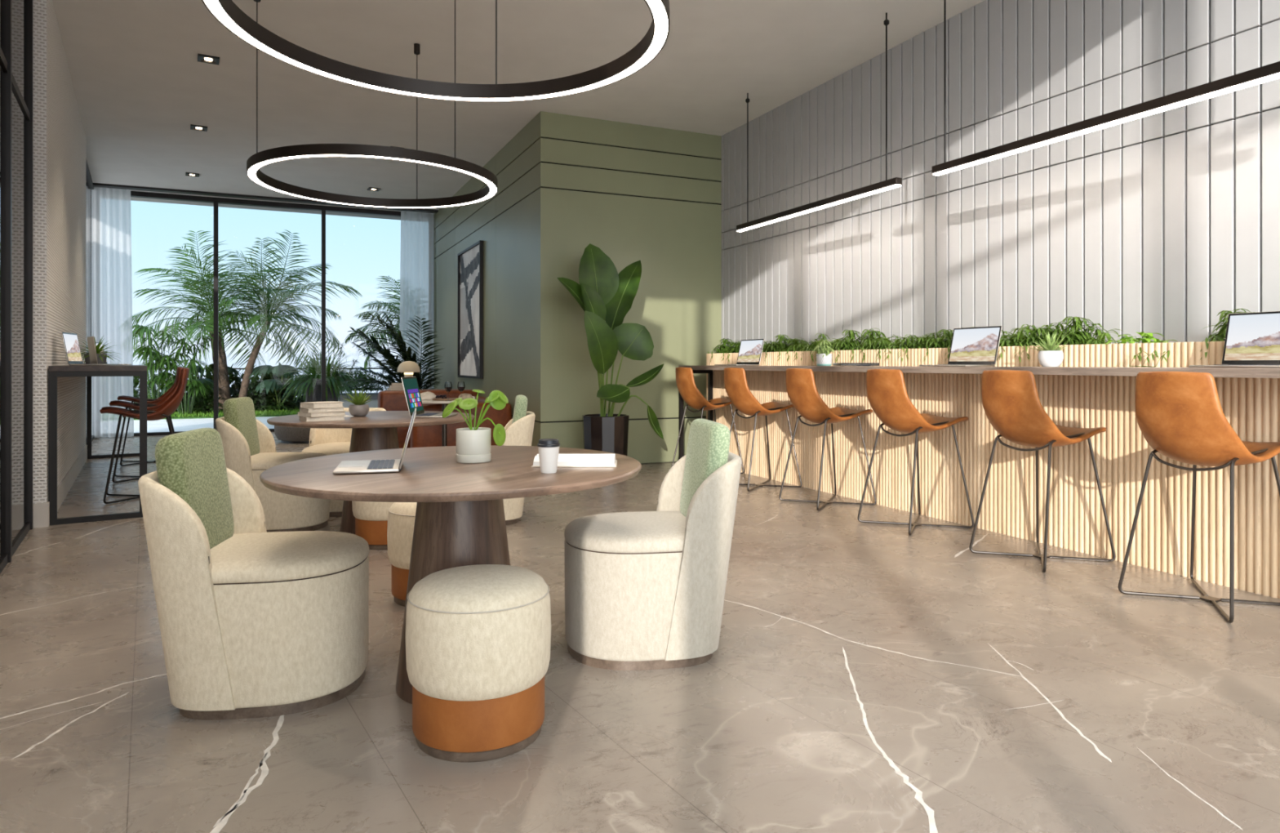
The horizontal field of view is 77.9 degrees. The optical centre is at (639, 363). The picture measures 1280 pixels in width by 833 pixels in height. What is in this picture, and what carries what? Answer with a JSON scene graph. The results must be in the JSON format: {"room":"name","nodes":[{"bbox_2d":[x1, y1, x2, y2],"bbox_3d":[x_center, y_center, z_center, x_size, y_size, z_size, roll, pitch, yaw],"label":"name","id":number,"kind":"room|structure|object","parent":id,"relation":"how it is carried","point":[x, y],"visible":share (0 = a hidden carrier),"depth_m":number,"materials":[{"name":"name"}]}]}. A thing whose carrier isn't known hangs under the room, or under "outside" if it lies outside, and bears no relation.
{"room":"common room","nodes":[
{"label":"common room","id":0,"kind":"room"},
{"bbox_2d":[33,0,85,503],"bbox_3d":[-3.544,-0.745,4.327,0.320,3.650,10.820,0,0,-32],"label":"wall","id":1,"kind":"structure","parent":0,"point":[59,133],"depth_m":5.82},
{"bbox_2d":[0,0,33,573],"bbox_3d":[-3.478,-0.745,4.349,0.045,3.650,2.012,0,0,-32],"label":"window","id":2,"kind":"structure","parent":1,"relation":"in","point":[16,16],"depth_m":4.62,"materials":[{"name":"metal"}]},
{"bbox_2d":[33,444,87,528],"bbox_3d":[-3.433,1.000,4.397,0.082,0.160,10.820,0,0,-32],"label":"baseboard","id":3,"kind":"structure","parent":1,"relation":"attached to","point":[41,510],"depth_m":6.10,"materials":[{"name":"paint"}]},
{"bbox_2d":[85,158,93,444],"bbox_3d":[-7.180,-0.745,10.238,0.070,3.650,3.100,0,0,-32],"label":"window","id":4,"kind":"structure","parent":1,"relation":"in","point":[89,184],"depth_m":10.84,"materials":[{"name":"black metal"}]},
{"bbox_2d":[456,426,491,454],"bbox_3d":[-0.579,0.272,2.753,0.119,0.092,0.119,0,0,-25],"label":"pot","id":5,"kind":"object","parent":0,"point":[470,440],"depth_m":2.70,"materials":[{"name":"ceramic"}]},
{"bbox_2d":[52,0,984,213],"bbox_3d":[-1.923,-4.745,7.355,9.400,4.350,13.120,0,0,-24],"label":"ceiling","id":6,"kind":"structure","parent":0,"point":[140,83],"depth_m":6.90,"materials":[{"name":"paint"}]},
{"bbox_2d":[93,182,438,213],"bbox_3d":[-5.622,-2.560,12.301,4.870,0.040,0.150,0,0,-24],"label":"trim","id":7,"kind":"structure","parent":6,"relation":"attached to","point":[95,184],"depth_m":12.01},
{"bbox_2d":[91,186,133,437],"bbox_3d":[-7.651,-0.745,11.481,0.520,3.620,0.067,0,0,-22],"label":"curtain","id":8,"kind":"object","parent":7,"relation":"hanging from","point":[111,220],"visible":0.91,"depth_m":11.47,"materials":[{"name":"fabric"}]},
{"bbox_2d":[399,210,434,389],"bbox_3d":[-3.747,-0.745,13.261,0.580,3.620,0.075,0,0,-24],"label":"curtain","id":9,"kind":"object","parent":7,"relation":"hanging from","point":[417,228],"visible":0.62,"depth_m":13.27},
{"bbox_2d":[246,0,497,208],"bbox_3d":[-1.846,-1.913,5.577,1.660,1.315,1.660,0,0,-24],"label":"pendant","id":10,"kind":"object","parent":6,"relation":"hanging from","point":[255,162],"visible":1,"depth_m":5.31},
{"bbox_2d":[247,155,497,208],"bbox_3d":[-1.846,-1.264,5.577,1.648,0.011,1.648,0,0,-25],"label":"diffuser","id":11,"kind":"object","parent":10,"relation":"attached to","point":[255,164],"depth_m":5.57,"materials":[{"name":"plastic"}]},
{"bbox_2d":[201,0,669,102],"bbox_3d":[-0.719,-1.913,2.969,1.660,1.315,1.660,0,0,-24],"label":"pendant","id":12,"kind":"object","parent":6,"relation":"hanging from","point":[226,12],"visible":1,"depth_m":3.48,"materials":[{"name":"metal"}]},
{"bbox_2d":[736,13,902,231],"bbox_3d":[1.409,-1.923,6.675,0.056,1.293,2.180,0,0,-24],"label":"linear pendant","id":13,"kind":"object","parent":6,"relation":"hanging from","point":[895,182],"visible":1,"depth_m":6.37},
{"bbox_2d":[737,184,901,231],"bbox_3d":[1.409,-1.283,6.675,0.046,0.012,2.168,0,0,-25],"label":"diffuser","id":14,"kind":"object","parent":13,"relation":"attached to","point":[881,188],"depth_m":6.49,"materials":[{"name":"plastic"}]},
{"bbox_2d":[932,0,1279,175],"bbox_3d":[2.522,-1.923,4.232,0.056,1.293,2.510,0,0,-24],"label":"linear pendant","id":15,"kind":"object","parent":6,"relation":"hanging from","point":[1270,72],"visible":1,"depth_m":4.24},
{"bbox_2d":[933,72,1279,175],"bbox_3d":[2.522,-1.283,4.232,0.046,0.012,2.498,0,0,-25],"label":"diffuser","id":16,"kind":"object","parent":15,"relation":"attached to","point":[1261,77],"depth_m":4.18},
{"bbox_2d":[434,111,723,463],"bbox_3d":[-1.248,-0.751,11.383,2.330,3.663,6.250,0,0,-24],"label":"wall","id":17,"kind":"structure","parent":0,"point":[651,196],"depth_m":8.59,"materials":[{"name":"paint"}]},
{"bbox_2d":[130,191,400,435],"bbox_3d":[-5.805,-0.745,12.641,4.920,3.650,0.120,0,0,-24],"label":"window","id":18,"kind":"structure","parent":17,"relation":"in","point":[215,201],"depth_m":12.38,"materials":[{"name":"black metal"}]},
{"bbox_2d":[130,196,400,220],"bbox_3d":[-5.103,-4.770,13.609,10.000,4.300,0.900,0,0,-24],"label":"trim","id":19,"kind":"structure","parent":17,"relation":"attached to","point":[142,199],"depth_m":13.37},
{"bbox_2d":[457,240,483,378],"bbox_3d":[-2.356,-0.705,10.943,0.045,1.800,1.410,0,0,-24],"label":"framed art","id":20,"kind":"object","parent":17,"relation":"attached to","point":[470,260],"visible":1,"depth_m":10.87,"materials":[{"name":"black paper"}]},
{"bbox_2d":[0,431,1279,832],"bbox_3d":[-1.028,1.180,2.257,18.000,0.201,22.960,0,0,-24],"label":"floor","id":21,"kind":"structure","parent":0,"point":[860,677],"depth_m":2.46,"materials":[{"name":"beige stone"}]},
{"bbox_2d":[48,364,146,524],"bbox_3d":[-4.894,0.547,7.306,0.560,1.066,4.420,0,0,-32],"label":"bar table","id":22,"kind":"object","parent":21,"relation":"on","point":[140,371],"depth_m":5.44,"materials":[{"name":"black metal"}]},
{"bbox_2d":[61,332,119,365],"bbox_3d":[-4.006,-0.106,5.775,0.274,0.236,0.330,0,0,-21],"label":"laptop","id":23,"kind":"object","parent":22,"relation":"on","point":[73,356],"visible":1,"depth_m":5.70,"materials":[{"name":"metal"}]},
{"bbox_2d":[48,364,146,371],"bbox_3d":[-4.894,0.033,7.306,0.560,0.038,4.420,0,0,-32],"label":"countertop","id":24,"kind":"structure","parent":22,"relation":"on","point":[113,367],"depth_m":5.44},
{"bbox_2d":[80,335,121,364],"bbox_3d":[-4.799,-0.123,6.994,0.380,0.274,0.377,0,0,-24],"label":"potted grass","id":25,"kind":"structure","parent":22,"relation":"on","point":[101,357],"depth_m":6.97,"materials":[{"name":"plant"}]},
{"bbox_2d":[84,353,106,364],"bbox_3d":[-4.815,-0.037,7.001,0.170,0.103,0.170,0,0,-25],"label":"pot","id":26,"kind":"object","parent":25,"relation":"on","point":[104,356],"depth_m":6.95,"materials":[{"name":"concrete"}]},
{"bbox_2d":[86,336,130,364],"bbox_3d":[-4.494,-0.107,6.692,0.263,0.238,0.330,0,0,-42],"label":"laptop","id":27,"kind":"object","parent":22,"relation":"on","point":[91,340],"visible":0.98,"depth_m":6.59,"materials":[{"name":"metal"}]},
{"bbox_2d":[99,367,189,503],"bbox_3d":[-4.004,0.556,6.418,0.611,1.046,0.494,0,0,-32],"label":"bar stool","id":28,"kind":"object","parent":21,"relation":"on","point":[174,402],"visible":0.91,"depth_m":6.35,"materials":[{"name":"leather"}]},
{"bbox_2d":[109,367,185,482],"bbox_3d":[-4.654,0.556,7.495,0.611,1.046,0.494,0,0,-32],"label":"bar stool","id":29,"kind":"object","parent":21,"relation":"on","point":[128,405],"visible":0.51,"depth_m":7.35,"materials":[{"name":"leather"}]},
{"bbox_2d":[117,366,182,466],"bbox_3d":[-5.351,0.556,8.661,0.611,1.046,0.494,0,0,-32],"label":"bar stool","id":30,"kind":"object","parent":21,"relation":"on","point":[149,401],"visible":0.45,"depth_m":8.51,"materials":[{"name":"leather"}]},
{"bbox_2d":[137,427,368,719],"bbox_3d":[-1.259,0.651,2.658,0.659,0.859,0.550,0,0,-9],"label":"tub chair","id":31,"kind":"object","parent":21,"relation":"on","point":[255,622],"visible":1,"depth_m":2.43,"materials":[{"name":"beige fabric"}]},
{"bbox_2d":[155,427,234,549],"bbox_3d":[-1.470,0.425,2.627,0.083,0.410,0.376,-8,1,-8],"label":"cushion","id":32,"kind":"object","parent":31,"relation":"on","point":[191,464],"depth_m":2.58,"materials":[{"name":"fabric"}]},
{"bbox_2d":[209,530,368,583],"bbox_3d":[-1.238,0.632,2.661,0.616,0.063,0.531,0,0,-8],"label":"seat cushion","id":33,"kind":"object","parent":31,"relation":"on","point":[237,557],"depth_m":2.53,"materials":[{"name":"beige fabric"}]},
{"bbox_2d":[215,396,329,532],"bbox_3d":[-2.406,0.651,5.235,0.659,0.859,0.550,0,0,-9],"label":"tub chair","id":34,"kind":"object","parent":21,"relation":"on","point":[249,446],"visible":0.73,"depth_m":5.02,"materials":[{"name":"beige fabric"}]},
{"bbox_2d":[222,396,259,455],"bbox_3d":[-2.616,0.425,5.203,0.083,0.410,0.376,-8,1,-8],"label":"cushion","id":35,"kind":"object","parent":34,"relation":"on","point":[239,412],"depth_m":5.16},
{"bbox_2d":[250,451,327,469],"bbox_3d":[-2.385,0.632,5.238,0.616,0.063,0.531,0,0,-8],"label":"seat cushion","id":36,"kind":"object","parent":34,"relation":"on","point":[259,460],"depth_m":5.09,"materials":[{"name":"beige fabric"}]},
{"bbox_2d":[274,425,310,443],"bbox_3d":[-4.649,0.924,11.069,0.850,0.312,0.850,0,0,-24],"label":"round ottoman","id":37,"kind":"object","parent":21,"relation":"on","point":[286,434],"visible":0.23,"depth_m":10.68,"materials":[{"name":"grey fabric"}]},
{"bbox_2d":[302,407,386,516],"bbox_3d":[-2.213,0.713,5.901,0.549,0.735,0.659,0,0,-5],"label":"tub chair","id":38,"kind":"object","parent":21,"relation":"on","point":[322,440],"visible":0.23,"depth_m":5.97,"materials":[{"name":"beige fabric"}]},
{"bbox_2d":[302,441,350,454],"bbox_3d":[-2.211,0.632,5.880,0.531,0.063,0.616,0,0,-5],"label":"seat cushion","id":39,"kind":"object","parent":38,"relation":"on","point":[326,447],"depth_m":5.69,"materials":[{"name":"beige fabric"}]},
{"bbox_2d":[266,410,474,533],"bbox_3d":[-1.713,0.710,5.110,1.260,0.740,1.260,0,0,30],"label":"round table","id":40,"kind":"object","parent":21,"relation":"on","point":[375,430],"visible":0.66,"depth_m":4.96,"materials":[{"name":"brown wood"}]},
{"bbox_2d":[298,415,345,422],"bbox_3d":[-1.913,0.326,4.766,0.225,0.028,0.160,0,0,-36],"label":"book","id":41,"kind":"object","parent":40,"relation":"on","point":[306,419],"visible":0.79,"depth_m":4.71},
{"bbox_2d":[297,410,346,417],"bbox_3d":[-1.913,0.299,4.766,0.155,0.024,0.225,0,0,39],"label":"book","id":42,"kind":"object","parent":41,"relation":"on","point":[300,413],"visible":0.8,"depth_m":4.70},
{"bbox_2d":[299,407,344,412],"bbox_3d":[-1.913,0.275,4.766,0.215,0.024,0.150,0,0,-40],"label":"book","id":43,"kind":"object","parent":42,"relation":"on","point":[327,409],"visible":0.8,"depth_m":4.71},
{"bbox_2d":[300,400,343,408],"bbox_3d":[-1.913,0.246,4.766,0.140,0.032,0.200,0,0,35],"label":"book","id":44,"kind":"object","parent":43,"relation":"on","point":[325,404],"visible":1,"depth_m":4.71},
{"bbox_2d":[340,389,373,416],"bbox_3d":[-1.831,0.251,5.123,0.207,0.179,0.230,0,0,-24],"label":"potted succulent","id":45,"kind":"object","parent":40,"relation":"on","point":[358,408],"visible":1,"depth_m":5.09,"materials":[{"name":"green plant"}]},
{"bbox_2d":[348,404,368,416],"bbox_3d":[-1.820,0.302,5.127,0.124,0.075,0.124,0,0,-25],"label":"pot","id":46,"kind":"object","parent":45,"relation":"on","point":[355,410],"depth_m":5.08,"materials":[{"name":"grey ceramic"}]},
{"bbox_2d":[400,376,457,417],"bbox_3d":[-1.357,0.211,5.125,0.286,0.253,0.330,0,0,0],"label":"laptop","id":47,"kind":"object","parent":40,"relation":"on","point":[412,394],"visible":0.96,"depth_m":5.10,"materials":[{"name":"metal"}]},
{"bbox_2d":[351,500,394,549],"bbox_3d":[-1.515,0.847,4.771,0.418,0.467,0.418,0,0,-24],"label":"pouf","id":48,"kind":"object","parent":21,"relation":"on","point":[371,517],"visible":0.23,"depth_m":4.58,"materials":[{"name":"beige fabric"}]},
{"bbox_2d":[338,311,442,393],"bbox_3d":[-3.839,0.131,12.130,1.560,1.899,1.372,0,0,35],"label":"potted palm","id":49,"kind":"object","parent":21,"relation":"on","point":[393,362],"visible":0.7,"depth_m":12.06,"materials":[{"name":"green plant"}]},
{"bbox_2d":[386,502,417,606],"bbox_3d":[-0.955,0.847,3.675,0.418,0.467,0.418,0,0,-24],"label":"pouf","id":50,"kind":"object","parent":21,"relation":"on","point":[402,515],"visible":0.26,"depth_m":3.51,"materials":[{"name":"beige fabric"}]},
{"bbox_2d":[384,388,457,391],"bbox_3d":[-2.891,0.713,10.551,0.950,0.735,0.340,0,0,-24],"label":"console table","id":51,"kind":"object","parent":21,"relation":"on","point":[436,388],"visible":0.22,"depth_m":10.46,"materials":[{"name":"brown wood"}]},
{"bbox_2d":[396,360,420,377],"bbox_3d":[-3.055,0.153,10.454,0.294,0.383,0.294,0,0,-24],"label":"mushroom lamp","id":52,"kind":"object","parent":51,"relation":"on","point":[408,367],"visible":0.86,"depth_m":10.36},
{"bbox_2d":[377,389,511,448],"bbox_3d":[-2.395,0.703,9.524,1.260,0.715,1.880,0,0,-24],"label":"leather sofa","id":53,"kind":"object","parent":21,"relation":"on","point":[391,400],"visible":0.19,"depth_m":8.83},
{"bbox_2d":[259,444,641,703],"bbox_3d":[-0.610,0.710,2.689,1.230,0.740,1.230,0,0,30],"label":"round table","id":54,"kind":"object","parent":21,"relation":"on","point":[460,520],"visible":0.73,"depth_m":2.54,"materials":[{"name":"brown wood"}]},
{"bbox_2d":[333,407,416,474],"bbox_3d":[-0.858,0.245,2.583,0.246,0.185,0.275,0,0,-16],"label":"laptop","id":55,"kind":"object","parent":54,"relation":"on","point":[392,464],"visible":1,"depth_m":2.51,"materials":[{"name":"metal"}]},
{"bbox_2d":[441,389,508,462],"bbox_3d":[-0.576,0.215,2.752,0.217,0.250,0.120,0,0,8],"label":"potted pilea","id":56,"kind":"object","parent":54,"relation":"on","point":[473,444],"visible":1,"depth_m":2.72,"materials":[{"name":"ceramic"}]},
{"bbox_2d":[537,438,559,473],"bbox_3d":[-0.286,0.288,2.480,0.072,0.103,0.072,0,0,-24],"label":"coffee cup","id":57,"kind":"object","parent":54,"relation":"on","point":[548,448],"visible":1,"depth_m":2.45,"materials":[{"name":"white paper"}]},
{"bbox_2d":[531,453,617,466],"bbox_3d":[-0.219,0.324,2.686,0.280,0.032,0.168,0,0,0],"label":"open book","id":58,"kind":"object","parent":54,"relation":"on","point":[564,460],"visible":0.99,"depth_m":2.61,"materials":[{"name":"paper"}]},
{"bbox_2d":[405,564,551,761],"bbox_3d":[-0.471,0.847,2.324,0.418,0.467,0.418,0,0,-24],"label":"pouf","id":59,"kind":"object","parent":21,"relation":"on","point":[478,636],"visible":1,"depth_m":2.16,"materials":[{"name":"beige fabric"}]},
{"bbox_2d":[502,394,535,524],"bbox_3d":[-1.064,0.651,5.515,0.659,0.859,0.549,0,0,-10],"label":"tub chair","id":60,"kind":"object","parent":21,"relation":"on","point":[519,429],"visible":0.34,"depth_m":5.32,"materials":[{"name":"beige fabric"}]},
{"bbox_2d":[511,394,527,423],"bbox_3d":[-0.854,0.425,5.550,0.083,0.410,0.376,8,-1,-9],"label":"cushion","id":61,"kind":"object","parent":60,"relation":"on","point":[519,411],"depth_m":5.37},
{"bbox_2d":[556,243,663,455],"bbox_3d":[-0.303,-0.055,7.789,1.091,2.270,0.643,0,0,-24],"label":"potted plant","id":62,"kind":"object","parent":21,"relation":"on","point":[603,294],"visible":0.99,"depth_m":7.72,"materials":[{"name":"green plant"}]},
{"bbox_2d":[564,418,742,670],"bbox_3d":[0.039,0.651,3.050,0.659,0.859,0.549,0,0,-10],"label":"tub chair","id":63,"kind":"object","parent":21,"relation":"on","point":[645,590],"visible":1,"depth_m":2.81,"materials":[{"name":"beige fabric"}]},
{"bbox_2d":[564,511,686,552],"bbox_3d":[0.018,0.632,3.047,0.616,0.063,0.531,0,0,-9],"label":"seat cushion","id":64,"kind":"object","parent":63,"relation":"on","point":[637,531],"depth_m":2.87,"materials":[{"name":"beige fabric"}]},
{"bbox_2d":[680,418,730,516],"bbox_3d":[0.249,0.425,3.086,0.083,0.410,0.376,8,-1,-9],"label":"cushion","id":65,"kind":"object","parent":63,"relation":"on","point":[708,441],"depth_m":3.00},
{"bbox_2d":[671,367,744,473],"bbox_3d":[0.665,0.556,7.842,0.611,1.046,0.494,0,0,-24],"label":"bar stool","id":66,"kind":"object","parent":21,"relation":"on","point":[688,390],"visible":0.88,"depth_m":7.70,"materials":[{"name":"orange leather"}]},
{"bbox_2d":[724,367,802,491],"bbox_3d":[1.055,0.556,6.987,0.611,1.046,0.494,0,0,-24],"label":"bar stool","id":67,"kind":"object","parent":21,"relation":"on","point":[736,387],"visible":0.94,"depth_m":6.85,"materials":[{"name":"orange leather"}]},
{"bbox_2d":[778,368,876,510],"bbox_3d":[1.447,0.556,6.127,0.611,1.046,0.494,0,0,-24],"label":"bar stool","id":68,"kind":"object","parent":21,"relation":"on","point":[802,390],"visible":1,"depth_m":6.00,"materials":[{"name":"orange leather"}]},
{"bbox_2d":[857,368,974,535],"bbox_3d":[1.833,0.556,5.280,0.611,1.046,0.494,0,0,-24],"label":"bar stool","id":69,"kind":"object","parent":21,"relation":"on","point":[888,397],"visible":1,"depth_m":5.16,"materials":[{"name":"orange leather"}]},
{"bbox_2d":[678,365,1279,459],"bbox_3d":[1.893,0.549,5.440,0.396,1.062,6.330,0,0,-24],"label":"countertop","id":70,"kind":"structure","parent":21,"relation":"on","point":[1243,372],"depth_m":4.68,"materials":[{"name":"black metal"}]},
{"bbox_2d":[714,338,764,365],"bbox_3d":[0.933,-0.108,7.447,0.304,0.248,0.400,0,0,-24],"label":"laptop","id":71,"kind":"object","parent":70,"relation":"on","point":[750,351],"visible":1,"depth_m":7.47,"materials":[{"name":"metal"}]},
{"bbox_2d":[812,338,834,365],"bbox_3d":[1.489,-0.091,6.410,0.180,0.218,0.188,0,0,29],"label":"potted plant","id":72,"kind":"object","parent":70,"relation":"on","point":[824,357],"visible":1,"depth_m":6.38,"materials":[{"name":"white ceramic"}]},
{"bbox_2d":[919,325,1002,366],"bbox_3d":[2.032,-0.111,5.031,0.310,0.253,0.385,0,0,-24],"label":"laptop","id":73,"kind":"object","parent":70,"relation":"on","point":[977,346],"visible":1,"depth_m":5.06,"materials":[{"name":"metal"}]},
{"bbox_2d":[678,365,1279,377],"bbox_3d":[1.893,0.039,5.440,0.396,0.042,6.330,0,0,-25],"label":"countertop","id":74,"kind":"structure","parent":70,"relation":"on","point":[1243,372],"depth_m":4.31,"materials":[{"name":"wood"}]},
{"bbox_2d":[1027,332,1067,366],"bbox_3d":[2.357,-0.086,4.565,0.195,0.207,0.222,0,0,-24],"label":"potted succulent","id":75,"kind":"object","parent":70,"relation":"on","point":[1051,356],"visible":0.92,"depth_m":4.52,"materials":[{"name":"ceramic"}]},
{"bbox_2d":[1188,311,1279,367],"bbox_3d":[2.727,-0.111,3.506,0.310,0.253,0.385,0,0,-24],"label":"laptop","id":76,"kind":"object","parent":70,"relation":"on","point":[1252,340],"visible":1,"depth_m":3.61,"materials":[{"name":"metal"}]},
{"bbox_2d":[706,341,1279,599],"bbox_3d":[2.208,0.485,5.655,0.352,1.190,6.460,0,0,-24],"label":"counter base","id":77,"kind":"object","parent":21,"relation":"on","point":[1162,540],"visible":0.64,"depth_m":4.63,"materials":[{"name":"brown wood"}]},
{"bbox_2d":[762,333,798,361],"bbox_3d":[1.351,-0.142,7.486,0.340,0.278,0.448,0,0,-43],"label":"fern","id":78,"kind":"object","parent":77,"relation":"in","point":[780,346],"visible":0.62,"depth_m":7.47,"materials":[{"name":"green plant"}]},
{"bbox_2d":[829,329,864,362],"bbox_3d":[1.773,-0.144,6.576,0.448,0.285,0.340,0,0,24],"label":"fern","id":79,"kind":"object","parent":77,"relation":"in","point":[849,343],"visible":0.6,"depth_m":6.56,"materials":[{"name":"green plant"}]},
{"bbox_2d":[849,328,893,362],"bbox_3d":[1.873,-0.146,6.367,0.365,0.285,0.423,0,0,-22],"label":"fern","id":80,"kind":"object","parent":77,"relation":"in","point":[867,341],"visible":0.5,"depth_m":6.34,"materials":[{"name":"green plant"}]},
{"bbox_2d":[860,334,906,360],"bbox_3d":[1.964,-0.120,6.195,0.394,0.221,0.401,0,0,-19],"label":"fern","id":81,"kind":"object","parent":77,"relation":"in","point":[883,342],"visible":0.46,"depth_m":6.17,"materials":[{"name":"green plant"}]},
{"bbox_2d":[897,332,942,360],"bbox_3d":[2.135,-0.120,5.846,0.365,0.210,0.441,0,0,-45],"label":"fern","id":82,"kind":"object","parent":77,"relation":"in","point":[922,340],"visible":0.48,"depth_m":5.83,"materials":[{"name":"green plant"}]},
{"bbox_2d":[919,328,953,360],"bbox_3d":[2.197,-0.131,5.628,0.340,0.235,0.448,0,0,-43],"label":"fern","id":83,"kind":"object","parent":77,"relation":"in","point":[941,342],"visible":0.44,"depth_m":5.62,"materials":[{"name":"green plant"}]},
{"bbox_2d":[996,324,1039,359],"bbox_3d":[2.464,-0.131,5.078,0.375,0.237,0.417,0,0,-30],"label":"fern","id":84,"kind":"object","parent":77,"relation":"in","point":[1012,340],"visible":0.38,"depth_m":5.04,"materials":[{"name":"green plant"}]},
{"bbox_2d":[1008,321,1072,362],"bbox_3d":[2.548,-0.130,4.936,0.441,0.253,0.365,0,0,37],"label":"fern","id":85,"kind":"object","parent":77,"relation":"in","point":[1042,331],"visible":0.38,"depth_m":4.91,"materials":[{"name":"green plant"}]},
{"bbox_2d":[1038,315,1123,351],"bbox_3d":[2.618,-0.144,4.711,0.448,0.285,0.340,0,0,37],"label":"fern","id":86,"kind":"object","parent":77,"relation":"in","point":[1077,337],"visible":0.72,"depth_m":4.69,"materials":[{"name":"green plant"}]},
{"bbox_2d":[1103,331,1177,345],"bbox_3d":[2.750,-0.117,4.379,0.372,0.116,0.293,0,0,37],"label":"leafy plant","id":87,"kind":"object","parent":77,"relation":"on","point":[1148,336],"visible":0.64,"depth_m":4.36,"materials":[{"name":"green plant"}]},
{"bbox_2d":[1200,308,1253,359],"bbox_3d":[2.980,-0.142,3.931,0.365,0.271,0.423,0,0,-13],"label":"fern","id":88,"kind":"object","parent":77,"relation":"in","point":[1220,336],"visible":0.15,"depth_m":3.97,"materials":[{"name":"green plant"}]},
{"bbox_2d":[968,369,1115,572],"bbox_3d":[2.231,0.556,4.407,0.611,1.046,0.494,0,0,-24],"label":"bar stool","id":89,"kind":"object","parent":21,"relation":"on","point":[1011,402],"visible":1,"depth_m":4.29,"materials":[{"name":"orange leather"}]},
{"bbox_2d":[1118,371,1279,622],"bbox_3d":[2.596,0.556,3.606,0.611,1.046,0.494,0,0,-24],"label":"bar stool","id":90,"kind":"object","parent":21,"relation":"on","point":[1180,415],"visible":1,"depth_m":3.48,"materials":[{"name":"orange leather"}]},
{"bbox_2d":[721,0,1279,346],"bbox_3d":[4.544,-2.920,1.411,0.360,8.000,16.800,0,0,-24],"label":"wall","id":91,"kind":"structure","parent":0,"point":[1164,223],"depth_m":5.31,"materials":[{"name":"white paint"}]},
{"bbox_2d":[1037,351,1063,366],"bbox_3d":[2.364,-0.028,4.555,0.132,0.092,0.132,0,0,-25],"label":"pot","id":92,"kind":"object","parent":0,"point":[1046,358],"depth_m":4.51,"materials":[{"name":"white ceramic"}]},
{"label":"outside","id":93,"kind":"structure","parent":0,"visible":0},
{"bbox_2d":[133,416,275,432],"bbox_3d":[-5.760,1.215,15.051,26.000,0.230,4.230,0,0,-24],"label":"terrace","id":94,"kind":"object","parent":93,"point":[179,424],"depth_m":14.41,"materials":[{"name":"stone"}]},
{"bbox_2d":[278,350,321,404],"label":"potted palm","id":95,"kind":"object","parent":94,"relation":"on","point":[311,384],"depth_m":14.48,"materials":[{"name":"green plant"}]},
{"bbox_2d":[325,352,365,402],"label":"potted palm","id":96,"kind":"object","parent":94,"relation":"on","point":[333,380],"depth_m":14.60,"materials":[{"name":"green plant"}]},
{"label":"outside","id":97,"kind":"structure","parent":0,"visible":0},
{"bbox_2d":[133,400,299,419],"bbox_3d":[-9.372,1.205,20.565,28.000,0.250,8.800,0,0,-24],"label":"ground","id":98,"kind":"structure","parent":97,"point":[256,415],"depth_m":16.11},
{"bbox_2d":[132,324,193,399],"bbox_3d":[-9.912,0.139,16.287,1.359,1.886,1.528,0,0,-24],"label":"fan palm","id":99,"kind":"object","parent":98,"relation":"on","point":[148,352],"visible":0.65,"depth_m":16.08,"materials":[{"name":"green plant"}]},
{"bbox_2d":[147,333,219,415],"bbox_3d":[-9.460,0.239,16.307,1.493,1.688,1.459,0,0,-24],"label":"fan palm","id":100,"kind":"object","parent":98,"relation":"on","point":[197,386],"visible":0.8,"depth_m":16.23,"materials":[{"name":"green plant"}]},
{"bbox_2d":[183,386,224,415],"bbox_3d":[-9.236,0.836,17.022,1.146,0.695,1.021,0,0,-24],"label":"shrub","id":101,"kind":"object","parent":98,"relation":"on","point":[209,402],"visible":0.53,"depth_m":16.82,"materials":[{"name":"green plant"}]},
{"bbox_2d":[175,362,265,411],"bbox_3d":[-9.482,0.602,17.851,2.309,1.325,1.695,0,0,-24],"label":"shrub","id":102,"kind":"object","parent":98,"relation":"on","point":[208,375],"visible":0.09,"depth_m":17.73,"materials":[{"name":"green plant"}]},
{"bbox_2d":[132,231,311,413],"bbox_3d":[-9.057,-0.916,16.953,3.636,4.009,3.680,0,0,-24],"label":"palm tree","id":103,"kind":"object","parent":98,"relation":"on","point":[224,381],"visible":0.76,"depth_m":16.78,"materials":[{"name":"green plant"}]},
{"bbox_2d":[230,370,303,413],"bbox_3d":[-8.508,0.673,17.864,1.903,1.196,1.624,0,0,-24],"label":"shrub","id":104,"kind":"object","parent":98,"relation":"on","point":[256,397],"visible":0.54,"depth_m":17.66,"materials":[{"name":"green plant"}]},
{"bbox_2d":[182,229,360,397],"bbox_3d":[-7.938,-0.969,17.217,3.655,4.127,4.007,0,0,-24],"label":"palm tree","id":105,"kind":"object","parent":98,"relation":"on","point":[250,365],"visible":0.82,"depth_m":17.03,"materials":[{"name":"green plant"}]},
{"bbox_2d":[248,364,307,405],"bbox_3d":[-7.961,0.503,17.639,1.774,0.965,1.669,0,0,-24],"label":"leaf plant","id":106,"kind":"object","parent":98,"relation":"on","point":[272,384],"visible":0.55,"depth_m":17.12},
{"bbox_2d":[337,392,377,407],"bbox_3d":[-5.603,0.892,18.986,3.550,0.375,1.300,0,0,-24],"label":"wall","id":107,"kind":"structure","parent":98,"relation":"on","point":[373,403],"depth_m":18.05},
{"bbox_2d":[337,369,388,391],"bbox_3d":[-6.569,0.395,18.552,1.382,0.526,1.140,0,0,-24],"label":"shrub","id":108,"kind":"object","parent":107,"relation":"on","point":[357,375],"visible":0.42,"depth_m":18.44,"materials":[{"name":"green plant"}]},
{"bbox_2d":[344,275,399,369],"bbox_3d":[-5.142,-0.464,17.984,2.895,3.101,3.179,0,0,-24],"label":"palm tree","id":109,"kind":"object","parent":98,"relation":"on","point":[388,305],"visible":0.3,"depth_m":17.69,"materials":[{"name":"green plant"}]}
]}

